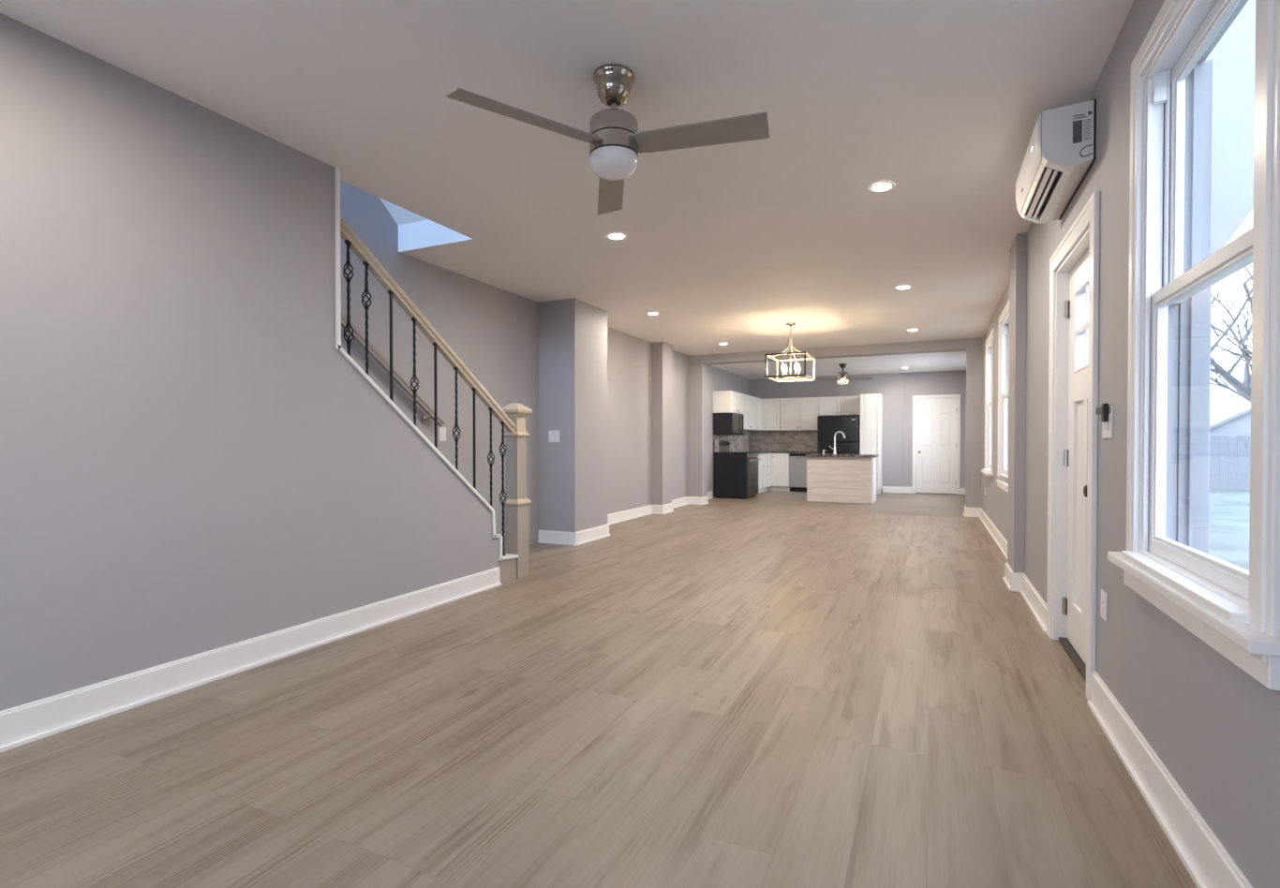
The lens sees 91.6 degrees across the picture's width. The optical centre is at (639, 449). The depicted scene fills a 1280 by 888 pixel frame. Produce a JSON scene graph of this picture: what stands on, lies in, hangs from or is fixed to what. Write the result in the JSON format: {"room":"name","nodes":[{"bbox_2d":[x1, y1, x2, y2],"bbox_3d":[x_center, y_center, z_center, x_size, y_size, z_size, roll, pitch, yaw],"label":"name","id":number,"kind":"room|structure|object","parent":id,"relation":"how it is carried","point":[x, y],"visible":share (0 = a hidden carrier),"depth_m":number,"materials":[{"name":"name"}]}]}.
{"room":"living room","nodes":[
{"label":"living room","id":0,"kind":"room"},
{"bbox_2d":[0,13,499,711],"bbox_3d":[-2.333,-0.247,2.354,0.100,2.675,5.605,0,1,25],"label":"wall","id":1,"kind":"structure","parent":0,"point":[192,462],"depth_m":2.75,"materials":[{"name":"grey paint"}]},
{"bbox_2d":[0,566,501,752],"bbox_3d":[-2.277,1.020,2.338,0.030,0.142,5.595,0,1,25],"label":"baseboard","id":2,"kind":"structure","parent":1,"relation":"attached to","point":[29,722],"depth_m":2.89,"materials":[{"name":"white paint"}]},
{"bbox_2d":[334,166,518,561],"bbox_3d":[-1.414,-0.362,4.329,0.132,2.501,1.706,0,1,25],"label":"trim","id":3,"kind":"structure","parent":1,"relation":"attached to","point":[338,347],"depth_m":3.72,"materials":[{"name":"white paint"}]},
{"bbox_2d":[379,197,428,225],"bbox_3d":[-2.005,-2.686,4.109,0.810,1.730,2.020,0,1,25],"label":"ceiling","id":4,"kind":"structure","parent":0,"point":[400,215],"depth_m":4.98,"materials":[{"name":"white paint"}]},
{"bbox_2d":[340,179,749,545],"bbox_3d":[-0.855,-1.575,7.686,0.150,5.200,16.850,0,1,25],"label":"wall","id":5,"kind":"structure","parent":0,"point":[494,331],"depth_m":6.07,"materials":[{"name":"grey paint"}]},
{"bbox_2d":[341,312,445,426],"bbox_3d":[-2.223,-1.012,4.452,0.103,1.639,2.259,0,1,25],"label":"wall handrail","id":6,"kind":"object","parent":5,"relation":"attached to","point":[359,337],"visible":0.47,"depth_m":4.94,"materials":[{"name":"beige wood"}]},
{"bbox_2d":[439,427,446,441],"bbox_3d":[-1.761,-0.139,5.565,0.010,0.120,0.083,0,1,25],"label":"light switch","id":7,"kind":"object","parent":5,"relation":"attached to","point":[442,431],"visible":1,"depth_m":5.56,"materials":[{"name":"white plastic"}]},
{"bbox_2d":[712,390,742,414],"bbox_3d":[1.812,-0.960,12.732,0.430,0.435,0.775,0,1,25],"label":"upper cabinet","id":8,"kind":"object","parent":5,"relation":"attached to","point":[722,401],"visible":0.98,"depth_m":12.41,"materials":[{"name":"white paint"}]},
{"bbox_2d":[713,413,744,435],"bbox_3d":[1.840,-0.519,12.742,0.478,0.438,0.768,0,1,25],"label":"microwave","id":9,"kind":"object","parent":8,"relation":"attached to","point":[723,424],"visible":1,"depth_m":12.44,"materials":[{"name":"black metal"}]},
{"bbox_2d":[741,393,756,430],"bbox_3d":[2.222,-0.814,13.616,0.430,0.750,1.138,0,1,25],"label":"upper cabinet","id":10,"kind":"object","parent":5,"relation":"attached to","point":[749,403],"visible":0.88,"depth_m":13.48,"materials":[{"name":"white paint"}]},
{"bbox_2d":[744,397,780,431],"bbox_3d":[2.830,-0.825,14.481,0.803,0.750,0.933,0,1,25],"label":"upper cabinet","id":11,"kind":"object","parent":5,"relation":"attached to","point":[768,409],"visible":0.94,"depth_m":14.50,"materials":[{"name":"white paint"}]},
{"bbox_2d":[712,429,818,452],"bbox_3d":[2.808,-0.193,13.415,1.669,0.480,2.898,0,1,25],"label":"backsplash","id":12,"kind":"structure","parent":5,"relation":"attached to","point":[751,440],"depth_m":14.67,"materials":[{"name":"tile"}]},
{"bbox_2d":[0,0,1134,379],"bbox_3d":[1.321,-1.730,6.671,4.950,0.255,16.850,0,1,25],"label":"ceiling","id":13,"kind":"structure","parent":0,"point":[942,101],"depth_m":3.10,"materials":[{"name":"white paint"}]},
{"bbox_2d":[445,63,769,215],"bbox_3d":[0.000,-1.376,2.617,1.068,0.424,1.331,0,1,25],"label":"ceiling fan","id":14,"kind":"object","parent":13,"relation":"hanging from","point":[614,138],"visible":1,"depth_m":2.56,"materials":[{"name":"silver metal"}]},
{"bbox_2d":[607,233,625,239],"bbox_3d":[-0.177,-1.609,4.699,0.148,0.006,0.148,0,1,25],"label":"recessed light","id":15,"kind":"object","parent":13,"relation":"in","point":[613,236],"visible":1,"depth_m":4.70,"materials":[{"name":"white paint"}]},
{"bbox_2d":[646,312,658,314],"bbox_3d":[0.158,-1.644,7.519,0.148,0.006,0.148,0,1,25],"label":"recessed light","id":16,"kind":"object","parent":13,"relation":"in","point":[649,313],"visible":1,"depth_m":7.50,"materials":[{"name":"white paint"}]},
{"bbox_2d":[765,322,815,382],"bbox_3d":[1.973,-1.292,8.145,0.510,0.729,0.678,0,1,25],"label":"chandelier","id":17,"kind":"object","parent":13,"relation":"hanging from","point":[790,324],"visible":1,"depth_m":8.12,"materials":[{"name":"silver metal"}]},
{"bbox_2d":[815,363,873,384],"bbox_3d":[3.942,-1.477,12.104,0.876,0.387,0.876,-1,1,-40],"label":"ceiling fan","id":18,"kind":"object","parent":13,"relation":"hanging from","point":[842,376],"visible":0.98,"depth_m":12.06,"materials":[{"name":"brown metal"}]},
{"bbox_2d":[868,181,894,192],"bbox_3d":[1.470,-1.598,3.788,0.148,0.006,0.148,0,1,25],"label":"recessed light","id":19,"kind":"object","parent":13,"relation":"in","point":[881,186],"visible":1,"depth_m":3.78,"materials":[{"name":"white paint"}]},
{"bbox_2d":[895,285,910,289],"bbox_3d":[2.642,-1.629,6.247,0.148,0.006,0.148,0,1,25],"label":"recessed light","id":20,"kind":"object","parent":13,"relation":"in","point":[900,287],"visible":1,"depth_m":6.23,"materials":[{"name":"white paint"}]},
{"bbox_2d":[538,297,607,532],"bbox_3d":[-0.757,-0.307,7.182,0.465,2.675,0.750,0,1,25],"label":"wall","id":21,"kind":"structure","parent":0,"point":[573,333],"depth_m":6.89,"materials":[{"name":"grey paint"}]},
{"bbox_2d":[548,430,559,442],"bbox_3d":[-0.947,-0.150,6.852,0.140,0.130,0.011,0,1,25],"label":"light switch","id":22,"kind":"object","parent":21,"relation":"attached to","point":[553,435],"visible":1,"depth_m":6.85,"materials":[{"name":"white plastic"}]},
{"bbox_2d":[537,491,713,546],"bbox_3d":[0.374,0.930,9.594,0.495,0.142,6.110,0,1,25],"label":"baseboard","id":23,"kind":"structure","parent":21,"relation":"attached to","point":[563,538],"depth_m":8.46,"materials":[{"name":"white paint"}]},
{"bbox_2d":[0,491,1197,887],"bbox_3d":[1.276,1.097,6.727,5.050,0.120,16.850,0,1,25],"label":"floor","id":24,"kind":"structure","parent":0,"point":[690,696],"depth_m":2.30,"materials":[{"name":"brown wood"}]},
{"bbox_2d":[499,557,516,583],"bbox_3d":[-2.091,-0.237,3.810,0.889,2.620,3.210,0,1,25],"label":"staircase","id":25,"kind":"structure","parent":24,"relation":"on","point":[507,567],"depth_m":5.00,"materials":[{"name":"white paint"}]},
{"bbox_2d":[340,215,533,579],"bbox_3d":[-1.393,-0.163,4.413,0.204,2.456,1.898,0,1,25],"label":"stair railing","id":26,"kind":"object","parent":25,"relation":"attached to","point":[515,504],"visible":0.88,"depth_m":4.69,"materials":[{"name":"beige wood"}]},
{"bbox_2d":[342,260,353,282],"bbox_3d":[-1.718,-1.051,3.667,0.055,0.129,0.055,0,1,-26],"label":"basket","id":27,"kind":"object","parent":26,"relation":"on","point":[348,262],"depth_m":3.66,"materials":[{"name":"black metal"}]},
{"bbox_2d":[343,322,354,344],"bbox_3d":[-1.718,-0.686,3.672,0.055,0.129,0.055,0,1,-26],"label":"basket","id":28,"kind":"object","parent":26,"relation":"on","point":[349,341],"depth_m":3.66,"materials":[{"name":"black metal"}]},
{"bbox_2d":[361,288,371,309],"bbox_3d":[-1.663,-0.917,3.787,0.055,0.129,0.055,0,1,-26],"label":"basket","id":29,"kind":"object","parent":26,"relation":"on","point":[366,306],"depth_m":3.78,"materials":[{"name":"black metal"}]},
{"bbox_2d":[410,373,418,393],"bbox_3d":[-1.500,-0.438,4.143,0.055,0.129,0.055,0,1,-26],"label":"basket","id":30,"kind":"object","parent":26,"relation":"on","point":[414,391],"depth_m":4.13,"materials":[{"name":"black metal"}]},
{"bbox_2d":[452,423,460,441],"bbox_3d":[-1.330,-0.124,4.512,0.055,0.129,0.055,0,1,-26],"label":"basket","id":31,"kind":"object","parent":26,"relation":"on","point":[456,424],"depth_m":4.50,"materials":[{"name":"black metal"}]},
{"bbox_2d":[487,450,494,467],"bbox_3d":[-1.165,0.070,4.869,0.055,0.129,0.055,0,1,-26],"label":"basket","id":32,"kind":"object","parent":26,"relation":"on","point":[490,452],"depth_m":4.86,"materials":[{"name":"black metal"}]},
{"bbox_2d":[499,441,506,458],"bbox_3d":[-1.102,-0.002,5.003,0.055,0.129,0.055,0,1,-26],"label":"basket","id":33,"kind":"object","parent":26,"relation":"on","point":[502,442],"depth_m":4.99,"materials":[{"name":"black metal"}]},
{"bbox_2d":[499,489,506,506],"bbox_3d":[-1.102,0.383,5.008,0.055,0.129,0.055,0,1,-26],"label":"basket","id":34,"kind":"object","parent":26,"relation":"on","point":[502,490],"depth_m":5.00,"materials":[{"name":"black metal"}]},
{"bbox_2d":[714,439,759,499],"bbox_3d":[1.994,0.378,12.682,0.761,1.170,0.768,0,1,25],"label":"stove","id":35,"kind":"object","parent":24,"relation":"on","point":[736,473],"visible":1,"depth_m":12.38,"materials":[{"name":"black metal"}]},
{"bbox_2d":[714,451,757,453],"bbox_3d":[1.961,0.054,12.693,0.687,0.018,0.768,0,1,25],"label":"cooktop","id":36,"kind":"object","parent":35,"relation":"in","point":[714,452],"depth_m":12.49,"materials":[{"name":"black glass"}]},
{"bbox_2d":[757,453,771,493],"bbox_3d":[2.408,0.517,13.736,0.680,0.865,1.475,0,1,25],"label":"base cabinet","id":37,"kind":"object","parent":24,"relation":"on","point":[765,462],"visible":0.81,"depth_m":13.76,"materials":[{"name":"white paint"}]},
{"bbox_2d":[748,450,817,454],"bbox_3d":[2.989,0.062,13.789,1.683,0.037,2.073,0,1,25],"label":"countertop","id":38,"kind":"structure","parent":37,"relation":"on","point":[759,453],"depth_m":14.02,"materials":[{"name":"stone"}]},
{"bbox_2d":[767,453,789,491],"bbox_3d":[3.012,0.507,14.580,1.063,0.865,0.630,0,1,25],"label":"base cabinet","id":39,"kind":"object","parent":24,"relation":"on","point":[780,462],"visible":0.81,"depth_m":14.20,"materials":[{"name":"white paint"}]},
{"bbox_2d":[788,453,810,491],"bbox_3d":[3.767,0.511,14.225,0.595,0.865,0.638,0,1,25],"label":"dishwasher","id":40,"kind":"object","parent":24,"relation":"on","point":[797,462],"visible":0.56,"depth_m":14.03,"materials":[{"name":"silver metal"}]},
{"bbox_2d":[699,505,964,517],"bbox_3d":[2.962,0.991,10.161,4.170,0.006,0.050,0,1,25],"label":"trim","id":41,"kind":"structure","parent":24,"relation":"on","point":[700,505],"depth_m":10.07,"materials":[{"name":"brown wood"}]},
{"bbox_2d":[817,416,859,454],"bbox_3d":[4.430,0.106,13.838,0.850,1.685,0.729,0,1,25],"label":"refrigerator","id":42,"kind":"object","parent":24,"relation":"on","point":[827,425],"visible":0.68,"depth_m":13.53,"materials":[{"name":"black metal"}]},
{"bbox_2d":[804,453,878,504],"bbox_3d":[3.860,0.529,11.883,1.240,0.888,0.872,0,1,25],"label":"kitchen island","id":43,"kind":"object","parent":24,"relation":"on","point":[830,478],"visible":1,"depth_m":11.52,"materials":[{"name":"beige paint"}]},
{"bbox_2d":[829,431,845,454],"bbox_3d":[3.865,-0.143,12.169,0.328,0.448,0.087,1,1,40],"label":"kitchen faucet","id":44,"kind":"object","parent":43,"relation":"on","point":[836,433],"visible":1,"depth_m":12.20,"materials":[{"name":"silver metal"}]},
{"bbox_2d":[859,393,882,494],"bbox_3d":[5.057,-0.127,13.626,0.428,2.155,0.620,0,1,25],"label":"pantry cabinet","id":45,"kind":"object","parent":24,"relation":"on","point":[870,405],"visible":0.83,"depth_m":13.35,"materials":[{"name":"white paint"}]},
{"bbox_2d":[651,342,671,505],"bbox_3d":[0.350,-0.340,9.893,0.185,2.675,0.400,0,1,25],"label":"wall","id":46,"kind":"structure","parent":0,"point":[661,351],"depth_m":9.73,"materials":[{"name":"grey paint"}]},
{"bbox_2d":[687,363,707,496],"bbox_3d":[1.046,-0.285,11.296,0.265,2.530,0.270,0,1,25],"label":"wall","id":47,"kind":"structure","parent":0,"point":[697,382],"depth_m":11.18,"materials":[{"name":"grey paint"}]},
{"bbox_2d":[749,372,903,492],"bbox_3d":[4.198,-0.379,14.394,3.465,2.640,0.050,0,1,25],"label":"wall","id":48,"kind":"structure","parent":0,"point":[890,385],"depth_m":13.82,"materials":[{"name":"grey paint"}]},
{"bbox_2d":[780,397,820,431],"bbox_3d":[3.708,-0.824,14.389,0.855,0.750,0.360,0,1,25],"label":"upper cabinet","id":49,"kind":"object","parent":48,"relation":"attached to","point":[800,413],"visible":0.98,"depth_m":14.25,"materials":[{"name":"white paint"}]},
{"bbox_2d":[818,396,859,416],"bbox_3d":[4.505,-0.981,14.015,0.895,0.425,0.360,0,1,25],"label":"upper cabinet","id":50,"kind":"object","parent":48,"relation":"attached to","point":[832,406],"visible":0.94,"depth_m":13.89,"materials":[{"name":"white paint"}]},
{"bbox_2d":[688,337,982,365],"bbox_3d":[3.057,-1.633,10.343,4.700,0.200,0.270,0,1,25],"label":"beam","id":51,"kind":"structure","parent":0,"point":[950,345],"depth_m":10.06,"materials":[{"name":"grey paint"}]},
{"bbox_2d":[902,370,966,494],"bbox_3d":[4.833,-0.394,14.236,4.950,2.675,0.200,0,1,25],"label":"wall","id":52,"kind":"structure","parent":0,"point":[939,382],"depth_m":13.48,"materials":[{"name":"grey paint"}]},
{"bbox_2d":[882,486,965,495],"bbox_3d":[6.139,0.882,13.490,1.640,0.142,0.080,0,1,25],"label":"baseboard","id":53,"kind":"structure","parent":52,"relation":"attached to","point":[885,489],"depth_m":13.68,"materials":[{"name":"white paint"}]},
{"bbox_2d":[912,394,960,494],"bbox_3d":[6.386,-0.114,13.428,0.930,2.135,0.163,0,1,25],"label":"door","id":54,"kind":"structure","parent":52,"relation":"in","point":[936,419],"depth_m":13.41,"materials":[{"name":"white paint"}]},
{"bbox_2d":[965,347,982,507],"bbox_3d":[5.074,-0.262,9.421,0.250,2.530,0.270,0,1,25],"label":"wall","id":55,"kind":"structure","parent":0,"point":[973,427],"depth_m":9.31,"materials":[{"name":"grey paint"}]},
{"bbox_2d":[981,284,1009,540],"bbox_3d":[4.099,-0.304,6.968,0.150,2.675,5.200,0,1,25],"label":"wall","id":56,"kind":"structure","parent":0,"point":[994,504],"depth_m":7.39,"materials":[{"name":"grey paint"}]},
{"bbox_2d":[981,328,994,476],"bbox_3d":[4.552,-0.581,7.989,0.232,1.787,1.080,0,1,25],"label":"window","id":57,"kind":"structure","parent":56,"relation":"in","point":[988,470],"depth_m":8.34,"materials":[{"name":"white paint"}]},
{"bbox_2d":[963,506,1023,592],"bbox_3d":[3.950,0.961,7.114,0.230,0.142,5.430,0,1,25],"label":"baseboard","id":58,"kind":"structure","parent":56,"relation":"attached to","point":[999,539],"depth_m":6.47,"materials":[{"name":"white paint"}]},
{"bbox_2d":[996,299,1009,492],"bbox_3d":[3.779,-0.523,6.293,0.202,1.860,1.220,0,1,25],"label":"window","id":59,"kind":"structure","parent":56,"relation":"in","point":[1004,319],"depth_m":6.75,"materials":[{"name":"white paint"}]},
{"bbox_2d":[1007,232,1026,573],"bbox_3d":[3.002,-0.277,4.815,0.222,2.675,0.430,0,1,25],"label":"wall","id":60,"kind":"structure","parent":0,"point":[1018,252],"depth_m":4.67,"materials":[{"name":"grey paint"}]},
{"bbox_2d":[1019,573,1046,634],"bbox_3d":[2.618,0.998,4.146,0.030,0.142,1.135,0,1,25],"label":"baseboard","id":61,"kind":"structure","parent":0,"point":[1036,604],"depth_m":4.07,"materials":[{"name":"white paint"}]},
{"bbox_2d":[1024,0,1279,887],"bbox_3d":[1.423,-0.234,1.348,0.150,2.675,7.250,0,1,25],"label":"wall","id":62,"kind":"structure","parent":0,"point":[1213,726],"depth_m":2.23,"materials":[{"name":"grey paint"}]},
{"bbox_2d":[1015,99,1096,223],"bbox_3d":[2.042,-1.386,3.100,0.216,0.275,0.803,0,1,25],"label":"air conditioner","id":63,"kind":"object","parent":62,"relation":"attached to","point":[1060,154],"visible":1,"depth_m":2.79,"materials":[{"name":"white plastic"}]},
{"bbox_2d":[1072,110,1091,140],"bbox_3d":[1.927,-1.409,2.714,0.069,0.121,0.002,0,1,25],"label":"print","id":64,"kind":"object","parent":63,"relation":"on","point":[1081,119],"depth_m":2.71},
{"bbox_2d":[1046,191,1100,701],"bbox_3d":[2.222,-0.008,3.094,0.171,2.180,1.075,0,1,25],"label":"door","id":65,"kind":"structure","parent":62,"relation":"in","point":[1074,266],"depth_m":3.31,"materials":[{"name":"white paint"}]},
{"bbox_2d":[1095,403,1108,421],"bbox_3d":[1.850,-0.147,2.493,0.020,0.072,0.115,0,1,25],"label":"wall bracket","id":66,"kind":"object","parent":62,"relation":"attached to","point":[1103,410],"visible":1,"depth_m":2.44,"materials":[{"name":"black plastic"}]},
{"bbox_2d":[1100,589,1107,622],"bbox_3d":[1.872,0.628,2.515,0.011,0.112,0.085,0,1,25],"label":"wall outlet","id":67,"kind":"object","parent":62,"relation":"attached to","point":[1104,596],"visible":1,"depth_m":2.50,"materials":[{"name":"white plastic"}]},
{"bbox_2d":[1101,405,1113,438],"bbox_3d":[1.860,-0.109,2.481,0.010,0.127,0.140,0,1,25],"label":"light switch","id":68,"kind":"object","parent":62,"relation":"attached to","point":[1107,426],"visible":0.77,"depth_m":2.44,"materials":[{"name":"white plastic"}]},
{"bbox_2d":[1086,670,1253,887],"bbox_3d":[0.898,1.040,0.450,0.030,0.150,4.850,0,1,25],"label":"baseboard","id":69,"kind":"structure","parent":62,"relation":"attached to","point":[1206,860],"depth_m":1.80,"materials":[{"name":"white paint"}]},
{"bbox_2d":[1107,0,1279,690],"bbox_3d":[1.560,-0.431,1.690,0.232,1.820,1.100,0,1,25],"label":"window","id":70,"kind":"structure","parent":62,"relation":"in","point":[1234,610],"depth_m":2.00,"materials":[{"name":"white paint"}]},
{"bbox_2d":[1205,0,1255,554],"bbox_3d":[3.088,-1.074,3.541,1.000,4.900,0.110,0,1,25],"label":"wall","id":71,"kind":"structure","parent":0,"point":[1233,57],"depth_m":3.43,"materials":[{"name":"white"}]},
{"label":"outside","id":72,"kind":"structure","parent":0,"visible":0},
{"bbox_2d":[1208,483,1250,570],"bbox_3d":[36.004,1.454,5.325,59.190,0.200,80.000,0,1,25],"label":"lawn","id":73,"kind":"structure","parent":72,"point":[1228,510],"depth_m":10.54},
{"bbox_2d":[1209,435,1250,491],"bbox_3d":[17.391,0.382,18.418,14.000,1.620,0.060,0,1,25],"label":"fence","id":74,"kind":"object","parent":73,"relation":"on","point":[1222,477],"visible":0.11,"depth_m":18.37,"materials":[{"name":"white wood"}]},
{"bbox_2d":[1209,399,1250,483],"bbox_3d":[22.056,-0.356,22.272,4.400,3.000,3.400,0,1,25],"label":"garden shed","id":75,"kind":"object","parent":73,"relation":"on","point":[1233,419],"visible":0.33,"depth_m":21.46,"materials":[{"name":"white"}]},
{"bbox_2d":[1210,226,1252,402],"bbox_3d":[14.430,-2.409,13.989,8.041,7.331,6.562,-1,1,-41],"label":"bare tree","id":76,"kind":"object","parent":73,"relation":"on","point":[1242,389],"visible":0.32,"depth_m":14.36,"materials":[{"name":"brown plant"}]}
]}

